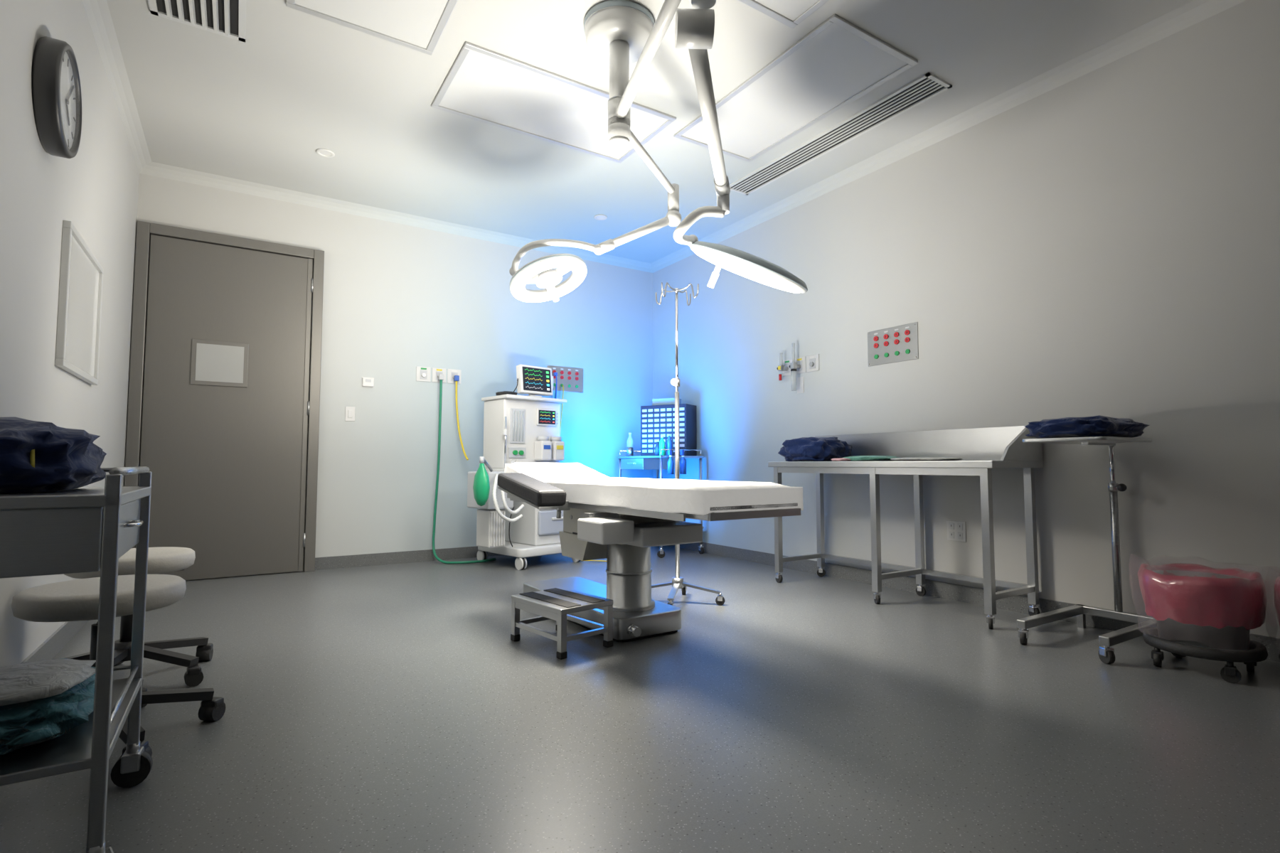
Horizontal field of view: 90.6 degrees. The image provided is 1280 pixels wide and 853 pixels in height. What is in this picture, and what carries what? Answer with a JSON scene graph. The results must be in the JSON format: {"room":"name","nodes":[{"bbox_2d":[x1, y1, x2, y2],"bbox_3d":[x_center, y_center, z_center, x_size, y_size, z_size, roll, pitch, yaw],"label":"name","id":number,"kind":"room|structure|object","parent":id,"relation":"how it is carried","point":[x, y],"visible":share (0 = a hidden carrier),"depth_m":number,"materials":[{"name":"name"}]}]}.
{"room":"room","nodes":[
{"label":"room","id":0,"kind":"room"},
{"bbox_2d":[0,0,139,667],"bbox_3d":[-1.457,-0.615,0.981,0.120,3.044,8.354,2,-4,-32],"label":"wall","id":1,"kind":"structure","parent":0,"point":[96,190],"depth_m":2.60,"materials":[{"name":"paint"}]},
{"bbox_2d":[19,620,88,664],"bbox_3d":[-1.401,0.857,0.928,0.012,0.100,8.354,2,-4,-32],"label":"baseboard","id":2,"kind":"structure","parent":1,"relation":"attached to","point":[52,645],"depth_m":2.82,"materials":[{"name":"plastic"}]},
{"bbox_2d":[31,36,81,158],"bbox_3d":[-2.257,-1.270,2.461,0.074,0.424,0.424,2,-4,-32],"label":"wall clock","id":3,"kind":"object","parent":1,"relation":"attached to","point":[55,81],"visible":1,"depth_m":2.35,"materials":[{"name":"black plastic"}]},
{"bbox_2d":[54,220,103,385],"bbox_3d":[-2.684,-0.554,3.048,0.028,0.630,0.800,2,-4,-32],"label":"whiteboard","id":4,"kind":"object","parent":1,"relation":"attached to","point":[81,274],"visible":1,"depth_m":2.97,"materials":[{"name":"white plastic"}]},
{"bbox_2d":[81,0,151,172],"bbox_3d":[-1.374,-2.093,1.121,0.075,0.075,8.354,2,-4,-32],"label":"crown molding","id":5,"kind":"structure","parent":1,"relation":"attached to","point":[97,11],"depth_m":3.51,"materials":[{"name":"paint"}]},
{"bbox_2d":[137,173,652,580],"bbox_3d":[-1.785,-0.328,5.785,4.733,3.044,0.120,2,-4,-32],"label":"wall","id":6,"kind":"structure","parent":0,"point":[398,299],"depth_m":5.62,"materials":[{"name":"paint"}]},
{"bbox_2d":[123,220,324,580],"bbox_3d":[-3.116,-0.163,4.820,1.213,2.600,0.060,2,-4,-32],"label":"door","id":7,"kind":"structure","parent":6,"relation":"in","point":[225,427],"depth_m":4.80,"materials":[{"name":"wood"}]},
{"bbox_2d":[344,406,355,421],"bbox_3d":[-2.420,-0.105,5.290,0.075,0.120,0.011,2,-4,-32],"label":"light switch","id":8,"kind":"object","parent":6,"relation":"attached to","point":[350,411],"visible":1,"depth_m":5.29,"materials":[{"name":"white plastic"}]},
{"bbox_2d":[361,376,374,387],"bbox_3d":[-2.306,-0.375,5.370,0.100,0.085,0.026,2,-4,-32],"label":"thermostat","id":9,"kind":"object","parent":6,"relation":"attached to","point":[365,382],"visible":1,"depth_m":5.36,"materials":[{"name":"white plastic"}]},
{"bbox_2d":[139,162,652,273],"bbox_3d":[-1.733,-1.814,5.792,4.493,0.075,0.075,2,-4,-32],"label":"crown molding","id":10,"kind":"structure","parent":6,"relation":"attached to","point":[152,168],"depth_m":5.40,"materials":[{"name":"paint"}]},
{"bbox_2d":[315,546,503,570],"bbox_3d":[-1.236,1.158,5.968,3.275,0.100,0.012,2,-4,-32],"label":"baseboard","id":11,"kind":"structure","parent":6,"relation":"attached to","point":[427,555],"depth_m":5.41,"materials":[{"name":"plastic"}]},
{"bbox_2d":[416,366,495,563],"bbox_3d":[-1.623,0.326,5.598,0.653,1.713,0.306,-1,-4,17],"label":"outlet","id":12,"kind":"object","parent":6,"relation":"attached to","point":[423,374],"visible":1,"depth_m":5.62,"materials":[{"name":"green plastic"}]},
{"bbox_2d":[547,365,583,433],"bbox_3d":[-0.730,-0.046,6.307,0.415,1.116,0.105,2,-4,-32],"label":"electrical outlet","id":13,"kind":"object","parent":6,"relation":"attached to","point":[565,379],"visible":0.69,"depth_m":6.38,"materials":[{"name":"silver metal"}]},
{"bbox_2d":[0,545,1279,852],"bbox_3d":[0.489,1.038,2.122,4.733,0.120,8.594,2,-4,-32],"label":"floor","id":14,"kind":"structure","parent":0,"point":[395,708],"depth_m":2.03,"materials":[{"name":"plastic"}]},
{"bbox_2d":[0,466,152,852],"bbox_3d":[-1.370,0.511,1.372,0.479,0.844,0.617,2,-4,-32],"label":"trolley","id":15,"kind":"object","parent":14,"relation":"on","point":[82,530],"visible":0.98,"depth_m":1.25,"materials":[{"name":"silver metal"}]},
{"bbox_2d":[0,658,95,755],"bbox_3d":[-1.381,0.589,1.375,0.346,0.126,0.476,2,-4,-32],"label":"drape","id":16,"kind":"object","parent":15,"relation":"on","point":[43,701],"visible":0.94,"depth_m":1.30,"materials":[{"name":"fabric"}]},
{"bbox_2d":[0,416,106,493],"bbox_3d":[-1.408,0.062,1.409,0.334,0.162,0.471,2,-4,-32],"label":"bundle","id":17,"kind":"object","parent":15,"relation":"on","point":[35,456],"visible":1,"depth_m":1.32,"materials":[{"name":"blue fabric"}]},
{"bbox_2d":[0,677,141,786],"bbox_3d":[-1.373,0.663,1.365,0.420,0.020,0.560,2,-4,-32],"label":"shelf","id":18,"kind":"object","parent":15,"relation":"attached to","point":[71,752],"depth_m":1.25,"materials":[{"name":"silver metal"}]},
{"bbox_2d":[0,486,151,509],"bbox_3d":[-1.373,0.156,1.396,0.420,0.025,0.560,2,-4,-32],"label":"tray","id":19,"kind":"object","parent":15,"relation":"on","point":[82,498],"depth_m":1.26,"materials":[{"name":"silver metal"}]},
{"bbox_2d":[122,740,148,755],"bbox_3d":[-1.411,0.902,1.772,0.045,0.030,0.055,1,-4,-12],"label":"hood","id":20,"kind":"object","parent":15,"relation":"attached to","point":[143,743],"depth_m":1.78,"materials":[{"name":"silver metal"}]},
{"bbox_2d":[11,574,226,757],"bbox_3d":[-1.681,0.727,1.944,0.602,0.480,0.625,0,-3,-5],"label":"stool","id":21,"kind":"object","parent":14,"relation":"on","point":[76,600],"visible":0.59,"depth_m":1.88,"materials":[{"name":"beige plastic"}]},
{"bbox_2d":[11,574,186,622],"bbox_3d":[-1.653,0.523,1.955,0.410,0.070,0.410,0,-3,-5],"label":"seat cushion","id":22,"kind":"object","parent":21,"relation":"on","point":[76,600],"depth_m":1.83,"materials":[{"name":"leather"}]},
{"bbox_2d":[142,687,147,691],"bbox_3d":[-1.754,0.928,2.203,0.045,0.030,0.055,-1,-4,24],"label":"hood","id":23,"kind":"object","parent":21,"relation":"attached to","point":[144,689],"depth_m":2.21,"materials":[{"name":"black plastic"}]},
{"bbox_2d":[200,696,223,708],"bbox_3d":[-1.426,0.923,2.112,0.055,0.030,0.045,0,-3,6],"label":"hood","id":24,"kind":"object","parent":21,"relation":"attached to","point":[207,702],"depth_m":2.09,"materials":[{"name":"black plastic"}]},
{"bbox_2d":[58,546,213,686],"bbox_3d":[-2.030,0.751,2.517,0.602,0.500,0.625,-3,-4,40],"label":"stool","id":25,"kind":"object","parent":14,"relation":"on","point":[165,560],"visible":0.48,"depth_m":2.46,"materials":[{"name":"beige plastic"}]},
{"bbox_2d":[64,546,195,578],"bbox_3d":[-2.011,0.536,2.509,0.410,0.070,0.410,-3,-4,40],"label":"seat cushion","id":26,"kind":"object","parent":25,"relation":"on","point":[165,560],"depth_m":2.44,"materials":[{"name":"leather"}]},
{"bbox_2d":[186,664,201,676],"bbox_3d":[-1.724,0.943,2.448,0.045,0.030,0.055,3,-4,-38],"label":"hood","id":27,"kind":"object","parent":25,"relation":"attached to","point":[191,670],"depth_m":2.43,"materials":[{"name":"black plastic"}]},
{"bbox_2d":[196,643,213,651],"bbox_3d":[-1.887,0.961,2.747,0.055,0.030,0.045,1,-4,-20],"label":"hood","id":28,"kind":"object","parent":25,"relation":"attached to","point":[201,647],"depth_m":2.73,"materials":[{"name":"black plastic"}]},
{"bbox_2d":[467,364,606,570],"bbox_3d":[-0.871,0.304,5.322,1.189,1.727,1.214,3,-5,-44],"label":"machine","id":29,"kind":"object","parent":14,"relation":"on","point":[518,429],"visible":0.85,"depth_m":5.42,"materials":[{"name":"grey plastic"}]},
{"bbox_2d":[513,378,518,391],"bbox_3d":[-1.086,-0.350,5.550,0.068,0.146,0.068,3,-5,-44],"label":"cable","id":30,"kind":"object","parent":29,"relation":"on","point":[517,387],"depth_m":5.54,"materials":[{"name":"black plastic"}]},
{"bbox_2d":[481,393,567,403],"bbox_3d":[-1.036,-0.236,5.692,0.640,0.030,0.420,3,-5,-44],"label":"shelf","id":31,"kind":"object","parent":29,"relation":"attached to","point":[500,397],"depth_m":5.51,"materials":[{"name":"grey plastic"}]},
{"bbox_2d":[526,394,541,397],"bbox_3d":[-0.958,-0.283,5.687,0.136,0.066,0.121,2,-4,-32],"label":"monitor stand","id":32,"kind":"object","parent":29,"relation":"on","point":[532,395],"depth_m":5.67,"materials":[{"name":"white plastic"}]},
{"bbox_2d":[516,364,553,396],"bbox_3d":[-0.944,-0.412,5.681,0.350,0.255,0.161,2,-4,-32],"label":"patient monitor","id":33,"kind":"object","parent":29,"relation":"on","point":[531,380],"depth_m":5.63,"materials":[{"name":"white plastic"}]},
{"bbox_2d":[510,587,613,659],"bbox_3d":[-0.376,0.923,3.018,0.300,0.218,0.420,3,-5,-42],"label":"step stool","id":34,"kind":"object","parent":14,"relation":"on","point":[556,604],"visible":1,"depth_m":2.95,"materials":[{"name":"silver metal"}]},
{"bbox_2d":[497,462,803,642],"bbox_3d":[-0.167,0.617,3.297,0.755,0.863,2.000,2,-4,-34],"label":"table","id":35,"kind":"object","parent":14,"relation":"on","point":[619,520],"visible":0.95,"depth_m":3.10,"materials":[{"name":"silver metal"}]},
{"bbox_2d":[617,398,703,558],"bbox_3d":[0.217,0.473,6.232,0.568,1.500,0.862,2,-4,-32],"label":"cart","id":36,"kind":"object","parent":14,"relation":"on","point":[657,451],"visible":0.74,"depth_m":6.15,"materials":[{"name":"metal"}]},
{"bbox_2d":[626,433,633,447],"bbox_3d":[-0.101,0.184,6.455,0.068,0.242,0.068,2,-4,-32],"label":"water bottle","id":37,"kind":"object","parent":36,"relation":"on","point":[629,443],"depth_m":6.43,"materials":[{"name":"white plastic"}]},
{"bbox_2d":[626,447,633,456],"bbox_3d":[-0.100,0.255,6.357,0.070,0.090,0.070,2,-4,-32],"label":"steel canister","id":38,"kind":"object","parent":36,"relation":"on","point":[629,450],"depth_m":6.33,"materials":[{"name":"silver metal"}]},
{"bbox_2d":[654,441,659,455],"bbox_3d":[0.165,0.208,5.923,0.050,0.131,0.050,2,-4,-32],"label":"bottle","id":39,"kind":"object","parent":36,"relation":"on","point":[657,446],"depth_m":5.90,"materials":[{"name":"blue plastic"}]},
{"bbox_2d":[617,455,703,458],"bbox_3d":[0.189,0.304,6.253,0.500,0.020,0.780,2,-4,-32],"label":"shelf","id":40,"kind":"object","parent":36,"relation":"attached to","point":[627,456],"depth_m":6.04,"materials":[{"name":"silver metal"}]},
{"bbox_2d":[659,435,664,455],"bbox_3d":[0.206,0.180,5.879,0.056,0.182,0.056,2,-4,-32],"label":"bottle","id":41,"kind":"object","parent":36,"relation":"on","point":[662,443],"depth_m":5.86,"materials":[{"name":"white plastic"}]},
{"bbox_2d":[666,434,671,455],"bbox_3d":[0.273,0.172,5.905,0.052,0.202,0.052,2,-4,-32],"label":"bottle","id":42,"kind":"object","parent":36,"relation":"on","point":[669,442],"depth_m":5.89,"materials":[{"name":"blue plastic"}]},
{"bbox_2d":[667,455,674,474],"bbox_3d":[0.282,0.351,5.805,0.060,0.172,0.060,2,-4,-32],"label":"spray bottle","id":43,"kind":"object","parent":36,"relation":"on","point":[670,464],"depth_m":5.78,"materials":[{"name":"blue plastic"}]},
{"bbox_2d":[679,455,686,474],"bbox_3d":[0.400,0.355,5.880,0.060,0.172,0.060,2,-4,-32],"label":"spray bottle","id":44,"kind":"object","parent":36,"relation":"on","point":[683,463],"depth_m":5.86,"materials":[{"name":"blue plastic"}]},
{"bbox_2d":[651,282,725,605],"bbox_3d":[0.231,0.098,3.941,0.421,1.974,0.421,2,-4,-32],"label":"pole","id":45,"kind":"object","parent":14,"relation":"on","point":[677,582],"visible":0.85,"depth_m":3.92,"materials":[{"name":"silver metal"}]},
{"bbox_2d":[768,425,1043,629],"bbox_3d":[1.595,0.559,4.071,0.520,1.070,1.640,2,-4,-32],"label":"table","id":46,"kind":"object","parent":14,"relation":"on","point":[980,450],"visible":0.98,"depth_m":3.87,"materials":[{"name":"silver metal"}]},
{"bbox_2d":[777,436,851,461],"bbox_3d":[1.255,0.162,4.560,0.433,0.178,0.456,3,-4,-36],"label":"bundle","id":47,"kind":"object","parent":46,"relation":"on","point":[811,449],"visible":0.84,"depth_m":4.41,"materials":[{"name":"blue fabric"}]},
{"bbox_2d":[831,455,962,461],"bbox_3d":[1.610,0.199,3.975,0.352,0.036,0.810,2,-4,-32],"label":"packs","id":48,"kind":"object","parent":46,"relation":"on","point":[855,458],"visible":0.97,"depth_m":4.00},
{"bbox_2d":[814,425,1043,460],"bbox_3d":[1.808,0.133,4.232,0.015,0.200,1.640,2,-4,-32],"label":"backsplash","id":49,"kind":"structure","parent":46,"relation":"attached to","point":[989,444],"depth_m":4.05,"materials":[{"name":"silver metal"}]},
{"bbox_2d":[1016,436,1156,664],"bbox_3d":[2.149,0.545,3.030,0.636,0.974,0.398,2,-4,-32],"label":"stand","id":50,"kind":"object","parent":14,"relation":"on","point":[1106,656],"visible":0.91,"depth_m":3.11,"materials":[{"name":"silver metal"}]},
{"bbox_2d":[1024,415,1149,438],"bbox_3d":[2.160,0.007,3.073,0.526,0.104,0.429,2,-4,-32],"label":"bundle","id":51,"kind":"object","parent":50,"relation":"on","point":[1099,425],"visible":0.8,"depth_m":2.92,"materials":[{"name":"blue fabric"}]},
{"bbox_2d":[1022,436,1151,445],"bbox_3d":[2.177,0.074,3.081,0.540,0.028,0.360,2,-4,-32],"label":"tray","id":52,"kind":"object","parent":50,"relation":"on","point":[1102,441],"depth_m":2.98,"materials":[{"name":"silver metal"}]},
{"bbox_2d":[1137,563,1267,683],"bbox_3d":[2.346,0.782,2.652,0.471,0.455,0.477,2,-4,-32],"label":"bucket","id":53,"kind":"object","parent":14,"relation":"on","point":[1199,611],"visible":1,"depth_m":2.52,"materials":[{"name":"red plastic"}]},
{"bbox_2d":[1272,576,1279,659],"bbox_3d":[2.631,0.767,2.341,0.463,0.447,0.464,2,-4,-32],"label":"bucket","id":54,"kind":"object","parent":14,"relation":"on","point":[1276,590],"visible":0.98,"depth_m":2.45,"materials":[{"name":"red plastic"}]},
{"bbox_2d":[106,0,1193,263],"bbox_3d":[0.489,-2.120,2.311,4.733,0.120,8.594,2,-4,-32],"label":"ceiling","id":55,"kind":"structure","parent":0,"point":[259,109],"depth_m":3.79,"materials":[{"name":"paint"}]},
{"bbox_2d":[147,0,246,42],"bbox_3d":[-2.018,-2.014,2.877,0.390,0.024,0.710,2,-4,-32],"label":"ceiling vent","id":56,"kind":"object","parent":55,"relation":"in","point":[225,18],"visible":1,"depth_m":3.07,"materials":[{"name":"metal"}]},
{"bbox_2d":[315,148,334,157],"bbox_3d":[-2.216,-1.926,4.462,0.120,0.009,0.120,2,-4,-32],"label":"recessed light","id":57,"kind":"object","parent":55,"relation":"in","point":[323,152],"visible":1,"depth_m":4.46,"materials":[{"name":"white paint"}]},
{"bbox_2d":[285,0,457,55],"bbox_3d":[-1.040,-2.033,2.635,0.680,0.014,1.350,2,-4,-32],"label":"recessed light","id":58,"kind":"object","parent":55,"relation":"in","point":[417,25],"visible":1,"depth_m":3.09,"materials":[{"name":"white plastic"}]},
{"bbox_2d":[430,41,676,162],"bbox_3d":[-0.524,-1.955,3.941,1.345,0.014,0.697,2,-4,-32],"label":"recessed light","id":59,"kind":"object","parent":55,"relation":"in","point":[482,84],"visible":1,"depth_m":3.87,"materials":[{"name":"white plastic"}]},
{"bbox_2d":[593,214,607,220],"bbox_3d":[-0.349,-1.856,5.624,0.120,0.009,0.120,2,-4,-32],"label":"recessed light","id":60,"kind":"object","parent":55,"relation":"in","point":[598,217],"visible":1,"depth_m":5.61,"materials":[{"name":"white paint"}]},
{"bbox_2d":[509,0,807,302],"bbox_3d":[0.176,-1.348,3.263,1.465,1.308,2.206,2,-4,-32],"label":"light","id":61,"kind":"object","parent":55,"relation":"hanging from","point":[619,33],"visible":1,"depth_m":3.09,"materials":[{"name":"white paint"}]},
{"bbox_2d":[713,259,726,266],"bbox_3d":[0.426,-0.871,3.367,0.070,0.012,0.070,28,13,32],"label":"light","id":62,"kind":"object","parent":61,"relation":"attached to","point":[719,263],"depth_m":3.35,"materials":[{"name":"white plastic"}]},
{"bbox_2d":[738,0,829,28],"bbox_3d":[0.380,-2.039,2.533,1.345,0.014,0.673,2,-4,-32],"label":"recessed light","id":63,"kind":"object","parent":55,"relation":"in","point":[790,13],"visible":1,"depth_m":3.04,"materials":[{"name":"white plastic"}]},
{"bbox_2d":[753,0,819,20],"bbox_3d":[0.380,-2.042,2.533,1.275,0.006,0.603,2,-4,-32],"label":"diffuser","id":64,"kind":"object","parent":63,"relation":"attached to","point":[784,10],"depth_m":3.04,"materials":[{"name":"white plastic"}]},
{"bbox_2d":[673,14,918,162],"bbox_3d":[0.868,-1.962,3.835,0.670,0.014,1.350,2,-4,-32],"label":"recessed light","id":65,"kind":"object","parent":55,"relation":"in","point":[838,62],"visible":0.98,"depth_m":3.68,"materials":[{"name":"white plastic"}]},
{"bbox_2d":[729,71,952,195],"bbox_3d":[1.243,-1.932,4.345,0.230,0.012,1.750,2,-4,-32],"label":"ceiling vent","id":66,"kind":"object","parent":55,"relation":"in","point":[927,86],"visible":0.91,"depth_m":4.16,"materials":[{"name":"white metal"}]},
{"bbox_2d":[652,0,1279,638],"bbox_3d":[2.435,-0.467,3.453,0.120,3.044,8.354,2,-4,-32],"label":"wall","id":67,"kind":"structure","parent":0,"point":[1106,242],"depth_m":3.53,"materials":[{"name":"paint"}]},
{"bbox_2d":[776,342,819,393],"bbox_3d":[1.257,-0.471,5.104,0.099,0.400,0.399,2,-4,-32],"label":"outlet","id":68,"kind":"object","parent":67,"relation":"attached to","point":[792,367],"visible":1,"depth_m":5.09,"materials":[{"name":"grey plastic"}]},
{"bbox_2d":[782,359,792,376],"bbox_3d":[1.222,-0.488,5.245,0.008,0.130,0.125,2,-4,-32],"label":"outlet plate","id":69,"kind":"object","parent":68,"relation":"attached to","point":[786,363],"depth_m":5.24,"materials":[{"name":"grey plastic"}]},
{"bbox_2d":[790,369,797,391],"bbox_3d":[1.235,-0.374,5.085,0.048,0.172,0.047,2,-4,-32],"label":"jar","id":70,"kind":"object","parent":68,"relation":"on","point":[793,371],"depth_m":5.07,"materials":[{"name":"clear plastic"}]},
{"bbox_2d":[795,356,806,374],"bbox_3d":[1.295,-0.495,5.130,0.008,0.130,0.125,2,-4,-32],"label":"outlet plate","id":71,"kind":"object","parent":68,"relation":"attached to","point":[801,361],"depth_m":5.11,"materials":[{"name":"grey plastic"}]},
{"bbox_2d":[806,354,819,372],"bbox_3d":[1.369,-0.502,5.014,0.008,0.130,0.125,2,-4,-32],"label":"outlet plate","id":72,"kind":"object","parent":68,"relation":"attached to","point":[812,361],"depth_m":5.00,"materials":[{"name":"grey plastic"}]},
{"bbox_2d":[867,322,918,366],"bbox_3d":[1.756,-0.566,4.403,0.014,0.250,0.401,2,-4,-32],"label":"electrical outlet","id":73,"kind":"object","parent":67,"relation":"attached to","point":[899,343],"visible":1,"depth_m":4.39,"materials":[{"name":"silver metal"}]},
{"bbox_2d":[873,336,878,341],"bbox_3d":[1.683,-0.627,4.518,0.008,0.036,0.035,2,-4,-32],"label":"socket","id":74,"kind":"object","parent":73,"relation":"attached to","point":[875,338],"depth_m":4.51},
{"bbox_2d":[873,343,878,348],"bbox_3d":[1.683,-0.577,4.515,0.008,0.036,0.035,2,-4,-32],"label":"socket","id":75,"kind":"object","parent":73,"relation":"attached to","point":[875,345],"depth_m":4.51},
{"bbox_2d":[873,354,878,359],"bbox_3d":[1.683,-0.497,4.510,0.008,0.032,0.031,2,-4,-32],"label":"socket","id":76,"kind":"object","parent":73,"relation":"attached to","point":[875,356],"depth_m":4.51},
{"bbox_2d":[883,334,888,339],"bbox_3d":[1.728,-0.631,4.448,0.008,0.036,0.035,2,-4,-32],"label":"socket","id":77,"kind":"object","parent":73,"relation":"attached to","point":[885,336],"depth_m":4.44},
{"bbox_2d":[883,341,888,346],"bbox_3d":[1.728,-0.581,4.445,0.008,0.036,0.035,2,-4,-32],"label":"socket","id":78,"kind":"object","parent":73,"relation":"attached to","point":[886,343],"depth_m":4.44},
{"bbox_2d":[883,352,888,357],"bbox_3d":[1.728,-0.501,4.440,0.008,0.032,0.031,2,-4,-32],"label":"socket","id":79,"kind":"object","parent":73,"relation":"attached to","point":[886,355],"depth_m":4.44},
{"bbox_2d":[893,339,898,344],"bbox_3d":[1.772,-0.585,4.375,0.008,0.036,0.035,2,-4,-32],"label":"socket","id":80,"kind":"object","parent":73,"relation":"attached to","point":[896,341],"depth_m":4.37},
{"bbox_2d":[893,332,898,337],"bbox_3d":[1.772,-0.635,4.378,0.008,0.036,0.035,2,-4,-32],"label":"socket","id":81,"kind":"object","parent":73,"relation":"attached to","point":[896,334],"depth_m":4.37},
{"bbox_2d":[894,351,898,355],"bbox_3d":[1.772,-0.505,4.370,0.008,0.032,0.031,2,-4,-32],"label":"socket","id":82,"kind":"object","parent":73,"relation":"attached to","point":[896,353],"depth_m":4.37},
{"bbox_2d":[904,329,909,335],"bbox_3d":[1.817,-0.639,4.308,0.008,0.036,0.035,2,-4,-32],"label":"socket","id":83,"kind":"object","parent":73,"relation":"attached to","point":[907,332],"depth_m":4.30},
{"bbox_2d":[904,337,910,342],"bbox_3d":[1.817,-0.589,4.305,0.008,0.036,0.035,2,-4,-32],"label":"socket","id":84,"kind":"object","parent":73,"relation":"attached to","point":[907,339],"depth_m":4.30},
{"bbox_2d":[905,349,910,354],"bbox_3d":[1.817,-0.509,4.300,0.008,0.032,0.031,2,-4,-32],"label":"socket","id":85,"kind":"object","parent":73,"relation":"attached to","point":[907,351],"depth_m":4.30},
{"bbox_2d":[650,0,1246,273],"bbox_3d":[2.353,-1.952,3.489,0.075,0.075,8.354,2,-4,-32],"label":"crown molding","id":86,"kind":"structure","parent":67,"relation":"attached to","point":[1189,14],"depth_m":3.81,"materials":[{"name":"paint"}]},
{"bbox_2d":[946,520,966,542],"bbox_3d":[1.984,0.656,3.975,0.010,0.125,0.125,2,-4,-32],"label":"electrical outlet","id":87,"kind":"object","parent":67,"relation":"attached to","point":[956,530],"visible":1,"depth_m":3.97,"materials":[{"name":"white plastic"}]},
{"bbox_2d":[948,523,954,529],"bbox_3d":[1.966,0.630,3.999,0.003,0.040,0.032,2,-4,-32],"label":"socket","id":88,"kind":"object","parent":87,"relation":"attached to","point":[951,525],"depth_m":4.00,"materials":[{"name":"grey plastic"}]},
{"bbox_2d":[949,531,954,539],"bbox_3d":[1.966,0.686,3.996,0.003,0.040,0.032,2,-4,-32],"label":"socket","id":89,"kind":"object","parent":87,"relation":"attached to","point":[951,534],"depth_m":3.99,"materials":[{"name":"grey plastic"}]},
{"bbox_2d":[957,523,962,530],"bbox_3d":[1.997,0.627,3.952,0.003,0.040,0.032,2,-4,-32],"label":"socket","id":90,"kind":"object","parent":87,"relation":"attached to","point":[959,525],"depth_m":3.95,"materials":[{"name":"grey plastic"}]},
{"bbox_2d":[957,532,962,539],"bbox_3d":[1.997,0.683,3.949,0.003,0.040,0.032,2,-4,-32],"label":"socket","id":91,"kind":"object","parent":87,"relation":"attached to","point":[960,535],"depth_m":3.95,"materials":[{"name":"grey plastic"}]},
{"bbox_2d":[664,542,1279,662],"bbox_3d":[2.380,1.000,3.330,0.012,0.100,8.354,2,-4,-32],"label":"baseboard","id":92,"kind":"structure","parent":67,"relation":"attached to","point":[1019,604],"depth_m":4.08,"materials":[{"name":"plastic"}]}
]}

